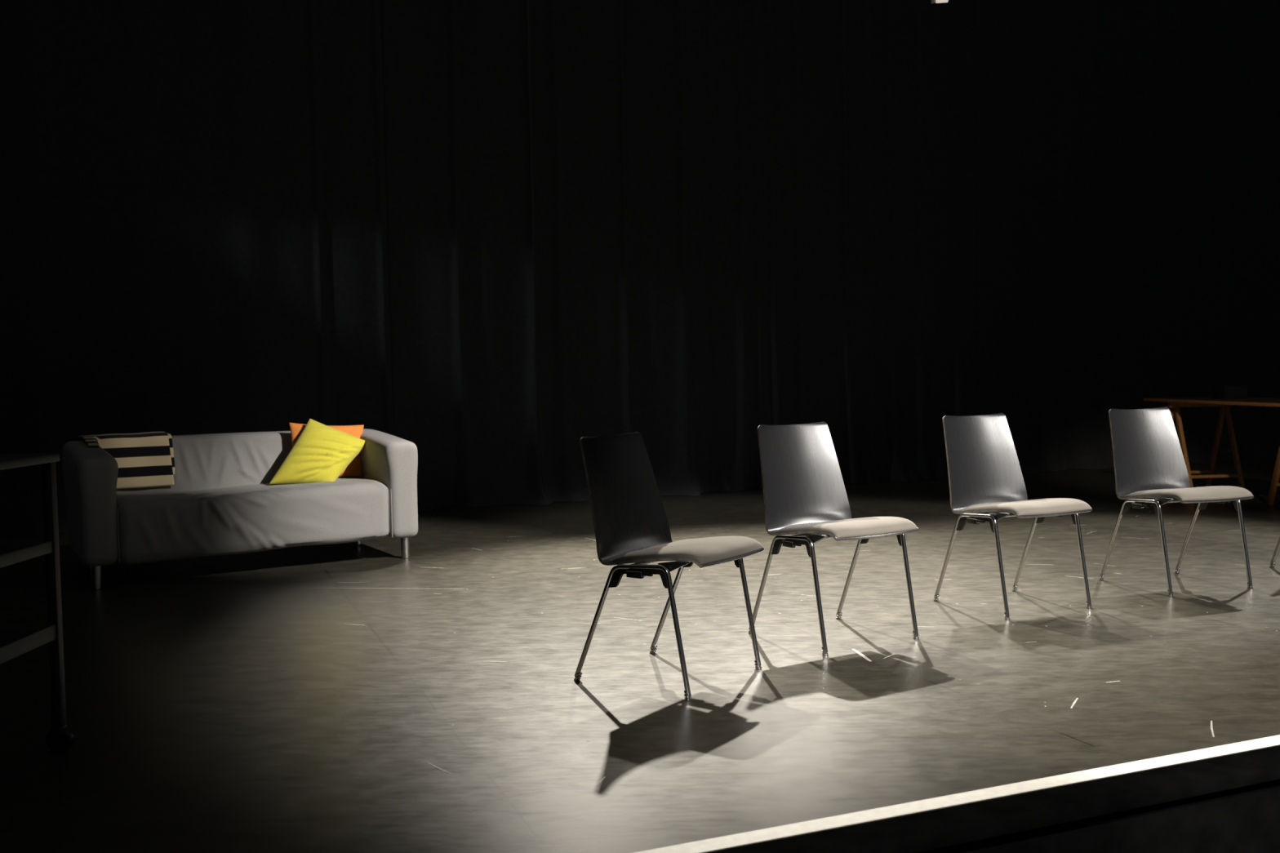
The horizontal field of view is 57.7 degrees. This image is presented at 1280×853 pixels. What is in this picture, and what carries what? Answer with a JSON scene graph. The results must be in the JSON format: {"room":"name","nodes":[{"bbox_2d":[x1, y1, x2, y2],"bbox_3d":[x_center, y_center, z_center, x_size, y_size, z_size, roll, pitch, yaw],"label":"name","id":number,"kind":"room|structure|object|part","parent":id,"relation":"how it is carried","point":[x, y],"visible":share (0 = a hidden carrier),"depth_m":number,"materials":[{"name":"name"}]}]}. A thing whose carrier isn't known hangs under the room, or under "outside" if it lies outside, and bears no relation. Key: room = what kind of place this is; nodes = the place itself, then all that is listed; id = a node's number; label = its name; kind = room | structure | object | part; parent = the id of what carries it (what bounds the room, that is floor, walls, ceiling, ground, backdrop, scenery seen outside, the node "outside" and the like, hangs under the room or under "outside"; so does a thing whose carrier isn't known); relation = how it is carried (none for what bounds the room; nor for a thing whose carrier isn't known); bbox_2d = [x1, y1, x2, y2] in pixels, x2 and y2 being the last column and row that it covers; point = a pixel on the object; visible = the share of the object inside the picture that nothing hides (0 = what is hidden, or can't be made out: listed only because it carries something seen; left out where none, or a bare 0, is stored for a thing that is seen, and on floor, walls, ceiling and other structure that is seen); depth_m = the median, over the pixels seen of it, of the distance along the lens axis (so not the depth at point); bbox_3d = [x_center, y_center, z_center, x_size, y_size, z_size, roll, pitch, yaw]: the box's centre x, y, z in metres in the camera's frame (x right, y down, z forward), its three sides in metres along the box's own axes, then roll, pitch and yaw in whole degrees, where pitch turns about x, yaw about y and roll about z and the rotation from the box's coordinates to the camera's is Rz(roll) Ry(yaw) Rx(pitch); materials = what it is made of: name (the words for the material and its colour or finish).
{"room":"theater stage","nodes":[
{"label":"theater stage","id":0,"kind":"room"},
{"bbox_2d":[381,0,778,491],"bbox_3d":[1.344,-2.477,11.282,21.000,7.800,0.120,-2,3,-22],"label":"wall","id":1,"kind":"structure","parent":0,"point":[381,0],"depth_m":9.86,"materials":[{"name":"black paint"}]},
{"bbox_2d":[0,457,1279,852],"bbox_3d":[2.850,0.674,7.788,21.000,0.041,7.700,-2,3,-22],"label":"floor","id":2,"kind":"structure","parent":0,"point":[349,697],"depth_m":4.04,"materials":[{"name":"grey wood"}]},
{"bbox_2d":[0,453,74,753],"bbox_3d":[-2.080,0.528,3.075,0.876,0.865,0.560,-1,3,0],"label":"trolley","id":3,"kind":"object","parent":2,"relation":"on","point":[16,639],"visible":1,"depth_m":3.31,"materials":[{"name":"black metal"}]},
{"bbox_2d":[0,539,53,568],"bbox_3d":[-2.083,0.361,3.067,0.820,0.035,0.540,-1,3,0],"label":"shelf","id":4,"kind":"object","parent":3,"relation":"attached to","point":[11,552],"depth_m":3.21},
{"bbox_2d":[0,622,56,664],"bbox_3d":[-2.079,0.605,3.079,0.820,0.045,0.540,-1,3,0],"label":"shelf","id":5,"kind":"object","parent":3,"relation":"attached to","point":[16,639],"depth_m":3.21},
{"bbox_2d":[0,453,59,470],"bbox_3d":[-2.088,0.109,3.056,0.850,0.024,0.560,-1,3,0],"label":"shelf","id":6,"kind":"object","parent":3,"relation":"attached to","point":[46,460],"depth_m":3.21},
{"bbox_3d":[-1.681,0.471,3.333,0.030,0.790,0.030,-1,3,0],"label":"post","id":7,"kind":"part","parent":3,"relation":"part of","materials":[{"name":"grey metal"}]},
{"bbox_2d":[0,0,394,536],"bbox_3d":[-4.307,-2.531,8.157,5.000,6.596,0.267,-2,3,-22],"label":"stage curtain","id":8,"kind":"object","parent":2,"relation":"on","point":[193,216],"visible":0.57,"depth_m":8.68,"materials":[{"name":"black fabric"}]},
{"bbox_2d":[62,429,417,590],"bbox_3d":[-2.286,0.425,6.727,1.820,0.750,0.906,-3,3,-31],"label":"sofa","id":9,"kind":"object","parent":2,"relation":"on","point":[222,500],"visible":0.89,"depth_m":6.46,"materials":[{"name":"grey fabric"}]},
{"bbox_3d":[-2.987,0.400,6.319,0.201,0.618,0.882,-3,3,-31],"label":"armrest","id":10,"kind":"part","parent":9,"relation":"part of","materials":[{"name":"grey fabric"}]},
{"bbox_3d":[-2.810,0.775,6.012,0.047,0.135,0.047,-3,3,-31],"label":"leg","id":11,"kind":"part","parent":9,"relation":"part of","materials":[{"name":"metal"}]},
{"bbox_2d":[78,431,174,488],"bbox_3d":[-2.895,0.193,6.597,0.472,0.305,0.526,-3,3,-31],"label":"cushion","id":12,"kind":"object","parent":9,"relation":"on","point":[144,459],"visible":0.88,"depth_m":6.60,"materials":[{"name":"fabric"}]},
{"bbox_3d":[-2.443,0.350,6.983,1.703,0.617,0.300,-3,3,-31],"label":"backrest","id":13,"kind":"part","parent":9,"relation":"part of","materials":[{"name":"grey fabric"}]},
{"bbox_3d":[-2.221,0.507,6.627,1.461,0.363,0.662,-3,3,-31],"label":"seat","id":14,"kind":"part","parent":9,"relation":"part of","materials":[{"name":"grey fabric"}]},
{"bbox_2d":[269,418,365,484],"bbox_3d":[-1.906,0.146,6.924,0.602,0.384,0.235,-2,3,-22],"label":"cushion","id":15,"kind":"object","parent":9,"relation":"on","point":[322,452],"visible":0.98,"depth_m":6.87,"materials":[{"name":"yellow fabric"}]},
{"bbox_2d":[288,422,364,477],"bbox_3d":[-1.899,0.144,7.085,0.482,0.350,0.136,-3,3,-30],"label":"cushion","id":16,"kind":"object","parent":9,"relation":"on","point":[353,468],"visible":0.23,"depth_m":7.12,"materials":[{"name":"orange fabric"}]},
{"bbox_3d":[-1.815,0.691,7.471,0.047,0.135,0.047,-3,3,-31],"label":"leg","id":17,"kind":"part","parent":9,"relation":"part of","materials":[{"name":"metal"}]},
{"bbox_3d":[-1.600,0.336,7.151,0.201,0.618,0.882,-3,3,-31],"label":"armrest","id":18,"kind":"part","parent":9,"relation":"part of","materials":[{"name":"grey fabric"}]},
{"bbox_3d":[-1.387,0.710,6.865,0.047,0.135,0.047,-3,3,-31],"label":"leg","id":19,"kind":"part","parent":9,"relation":"part of","materials":[{"name":"metal"}]},
{"bbox_2d":[382,0,548,511],"bbox_3d":[-1.411,-2.636,9.266,1.195,6.596,0.311,-2,3,-22],"label":"stage curtain","id":20,"kind":"object","parent":2,"relation":"on","point":[457,73],"visible":0.96,"depth_m":9.44,"materials":[{"name":"black fabric"}]},
{"bbox_2d":[528,0,778,504],"bbox_3d":[0.173,-2.696,9.921,2.225,6.596,0.313,-2,3,-22],"label":"stage curtain","id":21,"kind":"object","parent":2,"relation":"on","point":[651,120],"visible":0.84,"depth_m":10.07,"materials":[{"name":"black fabric"}]},
{"bbox_2d":[573,431,764,700],"bbox_3d":[0.099,0.452,4.068,0.549,0.845,0.496,1,3,35],"label":"chair","id":22,"kind":"object","parent":2,"relation":"on","point":[631,524],"visible":1,"depth_m":4.10,"materials":[{"name":"black plastic"}]},
{"bbox_3d":[-0.158,0.683,3.979,0.175,0.375,0.018,1,3,35],"label":"leg","id":23,"kind":"part","parent":22,"relation":"part of","materials":[{"name":"silver metal"}]},
{"bbox_3d":[-0.054,0.245,4.164,0.185,0.436,0.442,1,3,35],"label":"backrest","id":24,"kind":"part","parent":22,"relation":"part of","materials":[{"name":"black plastic"}]},
{"bbox_3d":[-0.002,0.479,3.857,0.248,0.053,0.018,1,3,35],"label":"rail","id":25,"kind":"part","parent":22,"relation":"part of","materials":[{"name":"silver metal"}]},
{"bbox_3d":[0.108,0.661,4.357,0.175,0.375,0.018,1,3,35],"label":"leg","id":26,"kind":"part","parent":22,"relation":"part of","materials":[{"name":"silver metal"}]},
{"bbox_3d":[0.109,0.457,3.798,0.118,0.036,0.016,1,3,35],"label":"support arm","id":27,"kind":"part","parent":22,"relation":"part of","materials":[{"name":"black plastic"}]},
{"bbox_3d":[0.125,0.680,3.780,0.087,0.384,0.018,1,3,35],"label":"leg","id":28,"kind":"part","parent":22,"relation":"part of","materials":[{"name":"silver metal"}]},
{"bbox_3d":[0.174,0.441,4.015,0.366,0.050,0.442,1,3,35],"label":"seat","id":29,"kind":"part","parent":22,"relation":"part of","materials":[{"name":"grey fabric"}]},
{"bbox_3d":[0.391,0.658,4.159,0.087,0.384,0.018,1,3,35],"label":"leg","id":30,"kind":"part","parent":22,"relation":"part of","materials":[{"name":"silver metal"}]},
{"bbox_2d":[748,421,919,655],"bbox_3d":[0.763,0.414,4.618,0.496,0.845,0.549,-3,3,-31],"label":"chair","id":31,"kind":"object","parent":2,"relation":"on","point":[805,495],"visible":0.98,"depth_m":4.73,"materials":[{"name":"black plastic"}]},
{"bbox_3d":[0.488,0.641,4.642,0.018,0.375,0.175,-3,3,-31],"label":"leg","id":32,"kind":"part","parent":31,"relation":"part of","materials":[{"name":"silver metal"}]},
{"bbox_3d":[0.586,0.440,4.465,0.018,0.053,0.248,-3,3,-31],"label":"rail","id":33,"kind":"part","parent":31,"relation":"part of","materials":[{"name":"silver metal"}]},
{"bbox_3d":[0.664,0.205,4.764,0.442,0.436,0.185,-3,3,-31],"label":"backrest","id":34,"kind":"part","parent":31,"relation":"part of","materials":[{"name":"black plastic"}]},
{"bbox_3d":[0.664,0.421,4.366,0.016,0.036,0.118,-3,3,-31],"label":"support arm","id":35,"kind":"part","parent":31,"relation":"part of","materials":[{"name":"black plastic"}]},
{"bbox_3d":[0.668,0.644,4.346,0.018,0.384,0.087,-3,3,-31],"label":"leg","id":36,"kind":"part","parent":31,"relation":"part of","materials":[{"name":"silver metal"}]},
{"bbox_3d":[0.810,0.405,4.540,0.442,0.050,0.366,-3,3,-31],"label":"seat","id":37,"kind":"part","parent":31,"relation":"part of","materials":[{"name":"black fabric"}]},
{"bbox_3d":[0.883,0.623,4.882,0.018,0.375,0.175,-3,3,-31],"label":"leg","id":38,"kind":"part","parent":31,"relation":"part of","materials":[{"name":"silver metal"}]},
{"bbox_3d":[1.063,0.626,4.587,0.018,0.384,0.087,-3,3,-31],"label":"leg","id":39,"kind":"part","parent":31,"relation":"part of","materials":[{"name":"silver metal"}]},
{"bbox_2d":[770,0,977,484],"bbox_3d":[2.229,-2.775,10.796,2.257,6.596,0.302,-2,3,-26],"label":"stage curtain","id":40,"kind":"object","parent":2,"relation":"on","point":[873,101],"visible":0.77,"depth_m":10.90,"materials":[{"name":"black fabric"}]},
{"bbox_2d":[634,734,1279,852],"bbox_3d":[4.265,0.786,4.240,21.000,0.002,0.056,-2,3,-22],"label":"tape","id":41,"kind":"object","parent":2,"relation":"on","point":[748,837],"depth_m":2.85,"materials":[{"name":"white plastic"}]},
{"bbox_2d":[707,745,1279,852],"bbox_3d":[4.298,0.810,4.159,21.000,0.040,0.120,-2,3,-22],"label":"stage front","id":42,"kind":"structure","parent":2,"relation":"attached to","point":[980,820],"depth_m":2.80,"materials":[{"name":"black paint"}]},
{"bbox_2d":[933,413,1092,619],"bbox_3d":[1.650,0.372,5.163,0.496,0.845,0.549,-2,3,-25],"label":"chair","id":43,"kind":"object","parent":2,"relation":"on","point":[986,482],"visible":1,"depth_m":5.29,"materials":[{"name":"black wood"}]},
{"bbox_3d":[1.378,0.598,5.217,0.018,0.375,0.175,-2,3,-25],"label":"leg","id":44,"kind":"part","parent":43,"relation":"part of","materials":[{"name":"silver metal"}]},
{"bbox_3d":[1.456,0.398,5.031,0.018,0.053,0.248,-2,3,-25],"label":"rail","id":45,"kind":"part","parent":43,"relation":"part of","materials":[{"name":"silver metal"}]},
{"bbox_3d":[1.569,0.162,5.319,0.442,0.436,0.185,-2,3,-25],"label":"backrest","id":46,"kind":"part","parent":43,"relation":"part of","materials":[{"name":"black plastic"}]},
{"bbox_3d":[1.524,0.379,4.923,0.016,0.036,0.118,-2,3,-25],"label":"support arm","id":47,"kind":"part","parent":43,"relation":"part of","materials":[{"name":"silver metal"}]},
{"bbox_3d":[1.524,0.603,4.904,0.018,0.384,0.087,-2,3,-25],"label":"leg","id":48,"kind":"part","parent":43,"relation":"part of","materials":[{"name":"silver metal"}]},
{"bbox_3d":[1.797,0.581,5.412,0.018,0.375,0.175,-2,3,-25],"label":"leg","id":49,"kind":"part","parent":43,"relation":"part of","materials":[{"name":"silver metal"}]},
{"bbox_3d":[1.688,0.364,5.080,0.442,0.050,0.366,-2,3,-25],"label":"seat","id":50,"kind":"part","parent":43,"relation":"part of","materials":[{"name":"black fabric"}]},
{"bbox_3d":[1.943,0.586,5.099,0.018,0.384,0.087,-2,3,-25],"label":"leg","id":51,"kind":"part","parent":43,"relation":"part of","materials":[{"name":"silver metal"}]},
{"bbox_2d":[917,779,1279,852],"bbox_3d":[4.296,1.268,4.207,21.000,0.880,0.060,-2,3,-22],"label":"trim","id":52,"kind":"structure","parent":2,"relation":"attached to","point":[1246,819],"depth_m":3.00,"materials":[{"name":"black paint"}]},
{"bbox_2d":[974,0,1279,474],"bbox_3d":[6.409,-2.928,12.429,6.715,6.596,0.268,-2,3,-22],"label":"stage curtain","id":53,"kind":"object","parent":2,"relation":"on","point":[1127,152],"visible":0.84,"depth_m":12.00,"materials":[{"name":"black fabric"}]},
{"bbox_2d":[1098,406,1253,596],"bbox_3d":[2.560,0.337,5.563,0.496,0.845,0.549,-2,3,-18],"label":"chair","id":54,"kind":"object","parent":2,"relation":"on","point":[1150,469],"visible":1,"depth_m":5.71,"materials":[{"name":"black wood"}]},
{"bbox_3d":[2.295,0.561,5.650,0.018,0.375,0.175,-2,3,-18],"label":"leg","id":55,"kind":"part","parent":54,"relation":"part of","materials":[{"name":"silver metal"}]},
{"bbox_3d":[2.353,0.362,5.455,0.018,0.053,0.248,-2,3,-18],"label":"rail","id":56,"kind":"part","parent":54,"relation":"part of","materials":[{"name":"silver metal"}]},
{"bbox_3d":[2.499,0.126,5.727,0.442,0.436,0.185,-2,3,-18],"label":"backrest","id":57,"kind":"part","parent":54,"relation":"part of","materials":[{"name":"black plastic"}]},
{"bbox_3d":[2.407,0.344,5.341,0.016,0.036,0.118,-2,3,-18],"label":"support arm","id":58,"kind":"part","parent":54,"relation":"part of","materials":[{"name":"silver metal"}]},
{"bbox_3d":[2.404,0.567,5.322,0.018,0.384,0.087,-2,3,-18],"label":"leg","id":59,"kind":"part","parent":54,"relation":"part of","materials":[{"name":"silver metal"}]},
{"bbox_3d":[2.735,0.546,5.794,0.018,0.375,0.175,-2,3,-18],"label":"leg","id":60,"kind":"part","parent":54,"relation":"part of","materials":[{"name":"silver metal"}]},
{"bbox_3d":[2.588,0.329,5.476,0.442,0.050,0.366,-2,3,-18],"label":"seat","id":61,"kind":"part","parent":54,"relation":"part of","materials":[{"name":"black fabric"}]},
{"bbox_3d":[2.843,0.552,5.466,0.018,0.384,0.087,-2,3,-18],"label":"leg","id":62,"kind":"part","parent":54,"relation":"part of","materials":[{"name":"silver metal"}]},
{"bbox_2d":[1167,402,1244,488],"bbox_3d":[4.572,0.172,9.490,0.530,0.749,0.527,-1,3,-5],"label":"trestle","id":63,"kind":"object","parent":2,"relation":"on","point":[1224,410],"visible":0.65,"depth_m":9.42,"materials":[{"name":"brown wood"}]},
{"bbox_3d":[4.346,0.187,9.601,0.028,0.717,0.264,-1,3,-5],"label":"leg","id":64,"kind":"part","parent":63,"relation":"part of","materials":[{"name":"brown wood"}]},
{"bbox_3d":[4.371,0.198,9.339,0.028,0.717,0.264,-1,3,-5],"label":"leg","id":65,"kind":"part","parent":63,"relation":"part of","materials":[{"name":"brown wood"}]},
{"bbox_3d":[4.565,-0.181,9.474,0.530,0.042,0.050,-1,3,-5],"label":"rail","id":66,"kind":"part","parent":63,"relation":"part of","materials":[{"name":"brown wood"}]},
{"bbox_2d":[1143,396,1279,406],"bbox_3d":[4.696,-0.193,8.888,0.720,0.027,1.908,-1,3,-5],"label":"tabletop","id":67,"kind":"object","parent":63,"relation":"on","point":[1261,402],"visible":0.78,"depth_m":8.92,"materials":[{"name":"brown laminate"}]},
{"bbox_3d":[4.774,0.177,9.642,0.028,0.717,0.264,-1,3,-5],"label":"leg","id":68,"kind":"part","parent":63,"relation":"part of","materials":[{"name":"brown wood"}]},
{"bbox_3d":[4.799,0.188,9.380,0.028,0.717,0.264,-1,3,-5],"label":"leg","id":69,"kind":"part","parent":63,"relation":"part of","materials":[{"name":"brown wood"}]},
{"bbox_2d":[1266,444,1279,505],"bbox_3d":[4.908,0.215,8.389,0.530,0.749,0.527,-1,3,-5],"label":"trestle","id":70,"kind":"object","parent":2,"relation":"on","point":[1274,484],"visible":1,"depth_m":8.55,"materials":[{"name":"brown wood"}]},
{"bbox_2d":[1269,537,1279,568],"bbox_3d":[3.531,0.308,5.801,0.496,0.845,0.549,-2,3,-14],"label":"chair","id":71,"kind":"object","parent":2,"relation":"on","point":[1273,562],"visible":1,"depth_m":5.96,"materials":[{"name":"silver metal"}]},
{"bbox_2d":[923,0,948,3],"bbox_3d":[2.401,-3.585,9.361,0.253,0.368,0.330,0,3,29],"label":"lantern","id":72,"kind":"object","parent":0,"point":[931,1],"visible":1,"depth_m":9.32,"materials":[{"name":"grey"}]}
]}

